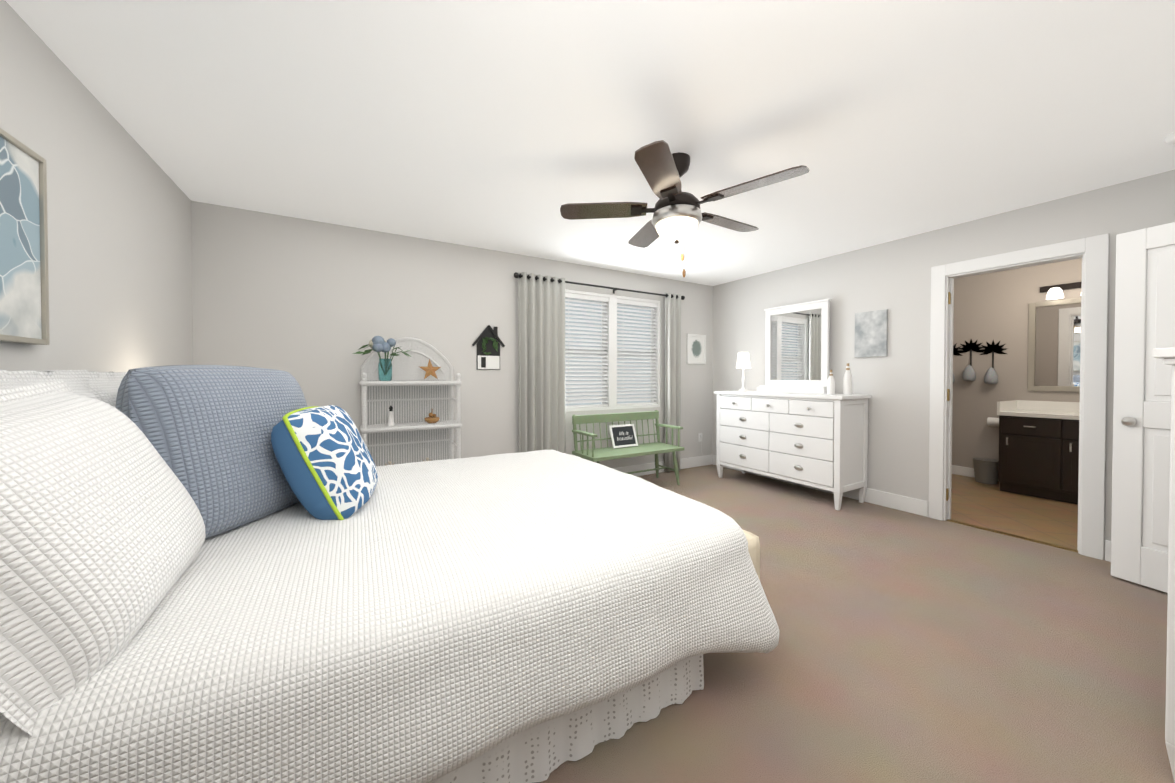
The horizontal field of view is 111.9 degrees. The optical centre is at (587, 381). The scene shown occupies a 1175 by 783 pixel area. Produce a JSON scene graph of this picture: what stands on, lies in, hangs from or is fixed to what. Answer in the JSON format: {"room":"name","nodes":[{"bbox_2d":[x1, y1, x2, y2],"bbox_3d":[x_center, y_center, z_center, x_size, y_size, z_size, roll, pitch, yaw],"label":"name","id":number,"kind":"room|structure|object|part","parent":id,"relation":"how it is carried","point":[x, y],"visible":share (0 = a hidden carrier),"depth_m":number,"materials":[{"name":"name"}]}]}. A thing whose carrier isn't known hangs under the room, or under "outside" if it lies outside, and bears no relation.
{"room":"bedroom","nodes":[
{"label":"bedroom","id":0,"kind":"room"},
{"bbox_2d":[0,0,192,371],"bbox_3d":[-1.773,-0.030,0.958,0.120,2.440,4.460,0,1,-30],"label":"wall","id":1,"kind":"structure","parent":0,"point":[119,246],"depth_m":1.75,"materials":[{"name":"white paint"}]},
{"bbox_2d":[0,128,49,344],"bbox_3d":[-1.694,-0.455,0.979,0.040,0.660,1.005,0,1,-30],"label":"picture","id":2,"kind":"object","parent":1,"relation":"attached to","point":[24,300],"visible":1,"depth_m":1.33,"materials":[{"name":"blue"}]},
{"bbox_2d":[191,201,712,467],"bbox_3d":[-0.514,-0.071,4.210,5.340,2.440,0.120,0,1,-30],"label":"wall","id":3,"kind":"structure","parent":0,"point":[310,306],"depth_m":3.42,"materials":[{"name":"white paint"}]},
{"bbox_2d":[472,325,504,369],"bbox_3d":[-0.957,-0.332,3.856,0.321,0.431,0.036,0,1,-30],"label":"sign","id":4,"kind":"object","parent":3,"relation":"attached to","point":[488,349],"visible":0.98,"depth_m":3.86,"materials":[{"name":"black wood"}]},
{"bbox_2d":[514,272,684,299],"bbox_3d":[0.241,-1.054,4.511,2.276,0.068,0.101,0,1,-30],"label":"curtain rod","id":5,"kind":"object","parent":3,"relation":"attached to","point":[516,275],"visible":0.83,"depth_m":4.46,"materials":[{"name":"black metal"}]},
{"bbox_2d":[518,272,565,452],"bbox_3d":[-0.459,0.023,4.085,0.526,2.225,0.093,0,1,-30],"label":"curtain","id":6,"kind":"object","parent":5,"relation":"hanging from","point":[541,349],"visible":0.92,"depth_m":4.07,"materials":[{"name":"grey fabric"}]},
{"bbox_2d":[664,293,680,471],"bbox_3d":[1.069,0.011,4.984,0.253,2.225,0.085,0,1,-30],"label":"curtain","id":7,"kind":"object","parent":5,"relation":"hanging from","point":[672,409],"visible":0.9,"depth_m":4.97,"materials":[{"name":"grey fabric"}]},
{"bbox_2d":[565,289,659,411],"bbox_3d":[0.270,-0.342,4.669,1.420,1.330,0.115,0,1,-30],"label":"window","id":8,"kind":"structure","parent":3,"relation":"in","point":[611,336],"depth_m":4.63,"materials":[{"name":"white"}]},
{"bbox_2d":[565,293,657,407],"bbox_3d":[0.281,-0.343,4.650,1.342,1.254,0.058,0,1,-30],"label":"window blinds","id":9,"kind":"object","parent":8,"relation":"attached to","point":[597,300],"visible":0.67,"depth_m":4.59,"materials":[{"name":"white plastic"}]},
{"bbox_2d":[612,454,711,475],"bbox_3d":[-0.530,1.082,4.134,5.220,0.135,0.020,0,1,-30],"label":"baseboard","id":10,"kind":"structure","parent":3,"relation":"attached to","point":[704,460],"depth_m":5.00,"materials":[{"name":"white wood"}]},
{"bbox_2d":[687,334,705,363],"bbox_3d":[1.446,-0.430,5.272,0.340,0.390,0.020,0,1,-30],"label":"picture","id":11,"kind":"object","parent":3,"relation":"attached to","point":[696,348],"visible":0.96,"depth_m":5.27,"materials":[{"name":"white paper"}]},
{"bbox_2d":[698,433,702,453],"bbox_3d":[1.527,0.843,5.331,0.082,0.306,0.027,0,1,-30],"label":"electrical outlet plate","id":12,"kind":"object","parent":3,"relation":"attached to","point":[700,435],"visible":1,"depth_m":5.33,"materials":[{"name":"white plastic"}]},
{"bbox_2d":[5,0,1174,285],"bbox_3d":[1.450,-1.324,2.830,7.590,0.100,4.460,0,1,-30],"label":"ceiling","id":13,"kind":"structure","parent":0,"point":[511,126],"depth_m":1.83,"materials":[{"name":"white paint"}]},
{"bbox_2d":[560,140,808,276],"bbox_3d":[0.550,-0.926,2.300,1.244,0.682,1.293,0,1,-30],"label":"ceiling fan","id":14,"kind":"object","parent":13,"relation":"hanging from","point":[678,215],"visible":1,"depth_m":2.17,"materials":[{"name":"brown wood"}]},
{"bbox_2d":[1164,132,1174,144],"bbox_3d":[3.038,-1.244,2.010,0.136,0.038,0.136,0,1,-30],"label":"smoke detector","id":15,"kind":"object","parent":13,"relation":"attached to","point":[1169,139],"visible":1,"depth_m":2.04,"materials":[{"name":"white plastic"}]},
{"bbox_2d":[535,464,1173,782],"bbox_3d":[0.497,1.223,2.304,5.380,0.100,4.460,0,1,-30],"label":"floor carpet","id":16,"kind":"object","parent":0,"point":[912,648],"visible":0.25,"depth_m":1.64,"materials":[{"name":"beige carpet"}]},
{"bbox_2d":[0,365,778,782],"bbox_3d":[-0.743,0.559,1.731,2.371,1.243,1.920,0,1,-30],"label":"bed","id":17,"kind":"object","parent":16,"relation":"on","point":[216,573],"visible":1,"depth_m":1.00,"materials":[{"name":"white fabric"}]},
{"bbox_2d":[116,365,307,539],"bbox_3d":[-1.276,0.229,1.438,0.283,0.589,0.589,-12,0,3],"label":"pillow","id":18,"kind":"object","parent":17,"relation":"on","point":[212,425],"depth_m":1.26,"materials":[{"name":"blue fabric"}]},
{"bbox_2d":[359,337,461,465],"bbox_3d":[-1.485,0.386,3.361,0.772,1.548,0.336,0,1,-30],"label":"shelf","id":19,"kind":"object","parent":16,"relation":"on","point":[407,367],"visible":0.71,"depth_m":3.45,"materials":[{"name":"white wood"}]},
{"bbox_2d":[352,336,413,380],"bbox_3d":[-1.663,-0.188,3.244,0.450,0.367,0.200,0,1,-30],"label":"vase","id":20,"kind":"object","parent":19,"relation":"on","point":[377,344],"visible":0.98,"depth_m":3.20,"materials":[{"name":"teal glass"}]},
{"bbox_2d":[387,406,394,425],"bbox_3d":[-1.616,0.277,3.268,0.060,0.165,0.057,0,1,-30],"label":"lighthouse figurine","id":21,"kind":"object","parent":19,"relation":"on","point":[391,418],"visible":1,"depth_m":3.25,"materials":[{"name":"white ceramic"}]},
{"bbox_2d":[420,359,440,378],"bbox_3d":[-1.386,-0.110,3.500,0.198,0.184,0.054,0,1,-30],"label":"starfish","id":22,"kind":"object","parent":19,"relation":"on","point":[429,369],"visible":1,"depth_m":3.50,"materials":[{"name":"orange"}]},
{"bbox_2d":[424,409,438,422],"bbox_3d":[-1.345,0.295,3.438,0.124,0.125,0.124,0,1,-30],"label":"figurine","id":23,"kind":"object","parent":19,"relation":"on","point":[432,418],"visible":1,"depth_m":3.41,"materials":[{"name":"brown wood"}]},
{"bbox_2d":[572,410,683,484],"bbox_3d":[0.449,0.748,4.298,1.180,0.804,0.460,0,1,-30],"label":"bench","id":24,"kind":"object","parent":16,"relation":"on","point":[597,455],"visible":0.83,"depth_m":4.32,"materials":[{"name":"green wood"}]},
{"bbox_2d":[609,424,637,447],"bbox_3d":[0.402,0.603,4.417,0.330,0.240,0.100,0,1,-30],"label":"chalkboard sign","id":25,"kind":"object","parent":24,"relation":"on","point":[623,435],"visible":1,"depth_m":4.41,"materials":[{"name":"black wood"}]},
{"bbox_2d":[742,529,759,579],"bbox_3d":[0.369,0.957,2.399,0.380,0.430,1.280,0,1,-30],"label":"ottoman bench","id":26,"kind":"object","parent":16,"relation":"on","point":[753,545],"depth_m":1.92,"materials":[{"name":"beige fabric"}]},
{"bbox_2d":[714,299,870,509],"bbox_3d":[2.086,0.153,4.241,0.525,1.990,1.450,0,1,-30],"label":"dresser","id":27,"kind":"object","parent":16,"relation":"on","point":[791,420],"visible":0.96,"depth_m":4.08,"materials":[{"name":"white wood"}]},
{"bbox_2d":[736,352,750,390],"bbox_3d":[1.843,-0.116,4.698,0.163,0.455,0.160,0,1,-30],"label":"light","id":28,"kind":"object","parent":27,"relation":"on","point":[743,360],"visible":1,"depth_m":4.66,"materials":[{"name":"white ceramic"}]},
{"bbox_2d":[757,299,830,393],"bbox_3d":[2.233,-0.363,4.320,0.165,0.959,0.770,0,1,-30],"label":"mirror","id":29,"kind":"object","parent":27,"relation":"on","point":[796,335],"depth_m":4.30,"materials":[{"name":"white mirror"}]},
{"bbox_2d":[827,370,834,394],"bbox_3d":[2.333,0.005,3.804,0.068,0.236,0.066,0,1,-30],"label":"bottle","id":30,"kind":"object","parent":27,"relation":"on","point":[831,386],"visible":0.98,"depth_m":3.78,"materials":[{"name":"white ceramic"}]},
{"bbox_2d":[843,363,851,394],"bbox_3d":[2.457,-0.024,3.749,0.074,0.296,0.072,0,1,-30],"label":"bottle","id":31,"kind":"object","parent":27,"relation":"on","point":[847,384],"visible":1,"depth_m":3.73,"materials":[{"name":"white ceramic"}]},
{"bbox_2d":[1153,348,1174,782],"bbox_3d":[2.222,0.545,1.189,1.000,1.285,0.543,0,1,-30],"label":"chest","id":32,"kind":"object","parent":16,"relation":"on","point":[1166,356],"visible":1,"depth_m":1.16,"materials":[{"name":"white wood"}]},
{"bbox_2d":[712,169,1174,559],"bbox_3d":[2.865,-0.064,3.605,0.120,2.440,4.340,0,1,-30],"label":"wall","id":33,"kind":"structure","parent":0,"point":[893,277],"depth_m":3.56,"materials":[{"name":"white paint"}]},
{"bbox_2d":[713,455,927,516],"bbox_3d":[2.316,1.079,4.420,0.020,0.135,2.365,0,1,-30],"label":"baseboard","id":34,"kind":"structure","parent":33,"relation":"attached to","point":[901,502],"depth_m":3.66,"materials":[{"name":"white wood"}]},
{"bbox_2d":[855,309,887,356],"bbox_3d":[2.685,-0.451,3.767,0.021,0.430,0.270,0,1,-30],"label":"picture","id":35,"kind":"object","parent":33,"relation":"attached to","point":[871,331],"visible":0.92,"depth_m":3.75},
{"bbox_2d":[928,233,1108,559],"bbox_3d":[3.209,0.099,3.021,0.156,2.130,0.920,0,1,-30],"label":"door frame","id":36,"kind":"structure","parent":33,"relation":"attached to","point":[1092,252],"depth_m":2.69,"materials":[{"name":"white wood"}]},
{"bbox_2d":[946,292,950,500],"bbox_3d":[3.005,0.125,3.302,0.048,1.730,0.012,0,1,-30],"label":"hinges on the door trim","id":37,"kind":"object","parent":36,"relation":"attached to","point":[948,392],"visible":0.98,"depth_m":3.30,"materials":[{"name":"gold metal"}]},
{"bbox_2d":[1105,540,1110,561],"bbox_3d":[3.614,1.107,2.207,0.016,0.135,0.905,0,1,-30],"label":"baseboard","id":38,"kind":"structure","parent":33,"relation":"attached to","point":[1107,543],"depth_m":2.58,"materials":[{"name":"white wood"}]},
{"bbox_2d":[951,474,1077,549],"bbox_3d":[4.112,1.207,3.639,2.210,0.098,3.110,0,1,-30],"label":"floor","id":39,"kind":"structure","parent":0,"point":[988,506],"depth_m":3.52,"materials":[{"name":"brown wood"}]},
{"bbox_2d":[973,458,998,483],"bbox_3d":[4.532,1.015,4.514,0.230,0.260,0.224,0,1,-30],"label":"waste bin","id":40,"kind":"object","parent":39,"relation":"on","point":[985,470],"visible":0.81,"depth_m":4.45,"materials":[{"name":"grey"}]},
{"bbox_2d":[946,519,1077,551],"bbox_3d":[3.192,1.161,3.024,0.040,0.006,0.704,0,1,-30],"label":"threshold strip","id":41,"kind":"object","parent":39,"relation":"on","point":[1028,539],"depth_m":2.98,"materials":[{"name":"brown wood"}]},
{"bbox_2d":[997,412,1078,503],"bbox_3d":[4.944,0.757,3.564,0.603,0.800,1.670,0,1,-30],"label":"bathroom vanity","id":42,"kind":"object","parent":39,"relation":"on","point":[1038,449],"depth_m":3.90,"materials":[{"name":"brown wood"}]},
{"bbox_2d":[1001,408,1078,419],"bbox_3d":[4.948,0.337,3.567,0.588,0.040,1.680,0,1,-30],"label":"countertop","id":43,"kind":"structure","parent":42,"relation":"on","point":[1012,411],"depth_m":4.01,"materials":[{"name":"beige stone"}]},
{"bbox_2d":[952,258,1081,467],"bbox_3d":[5.014,-0.070,4.151,0.120,2.440,3.110,0,1,-30],"label":"wall","id":44,"kind":"structure","parent":0,"point":[989,308],"depth_m":4.57,"materials":[{"name":"beige paint"}]},
{"bbox_2d":[952,465,974,477],"bbox_3d":[4.954,1.095,4.130,0.020,0.110,2.870,0,1,-30],"label":"baseboard","id":45,"kind":"structure","parent":44,"relation":"attached to","point":[963,471],"depth_m":4.80,"materials":[{"name":"white wood"}]},
{"bbox_2d":[987,417,998,426],"bbox_3d":[4.662,0.460,4.519,0.118,0.100,0.140,0,1,-30],"label":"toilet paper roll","id":46,"kind":"object","parent":44,"relation":"attached to","point":[992,421],"visible":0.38,"depth_m":4.51,"materials":[{"name":"white paper"}]},
{"bbox_2d":[997,400,1016,411],"bbox_3d":[4.519,0.258,4.275,0.566,0.100,0.022,0,1,-30],"label":"backsplash","id":47,"kind":"structure","parent":44,"relation":"attached to","point":[1002,406],"depth_m":4.21,"materials":[{"name":"beige stone"}]},
{"bbox_2d":[1017,400,1079,411],"bbox_3d":[5.192,0.265,3.709,0.022,0.100,1.680,0,1,-30],"label":"backsplash","id":48,"kind":"structure","parent":44,"relation":"attached to","point":[1042,406],"depth_m":4.19,"materials":[{"name":"beige stone"}]},
{"bbox_2d":[1028,298,1080,391],"bbox_3d":[5.034,-0.373,3.968,0.025,0.950,0.860,0,1,-30],"label":"bathroom mirror","id":49,"kind":"object","parent":44,"relation":"attached to","point":[1054,336],"visible":0.4,"depth_m":4.18,"materials":[{"name":"beige mirror"}]},
{"bbox_2d":[1040,282,1081,299],"bbox_3d":[4.975,-0.933,3.926,0.162,0.150,0.700,0,1,-30],"label":"sconce","id":50,"kind":"object","parent":44,"relation":"attached to","point":[1055,291],"visible":0.46,"depth_m":4.09,"materials":[{"name":"white glass"}]},
{"bbox_3d":[1.628,-0.023,0.435,5.220,2.440,0.120,0,1,-30],"label":"wall","id":51,"kind":"structure","parent":0,"visible":0},
{"bbox_2d":[1111,222,1174,592],"bbox_3d":[3.272,0.150,1.974,0.243,2.030,0.816,0,1,-30],"label":"open door","id":52,"kind":"structure","parent":51,"relation":"in","point":[1145,298],"depth_m":2.26,"materials":[{"name":"white wood"}]},
{"bbox_3d":[3.164,0.231,2.308,0.095,0.055,0.071,0,1,-30],"label":"knob","id":53,"kind":"part","parent":52,"relation":"part of","materials":[{"name":"silver metal"}]}
]}

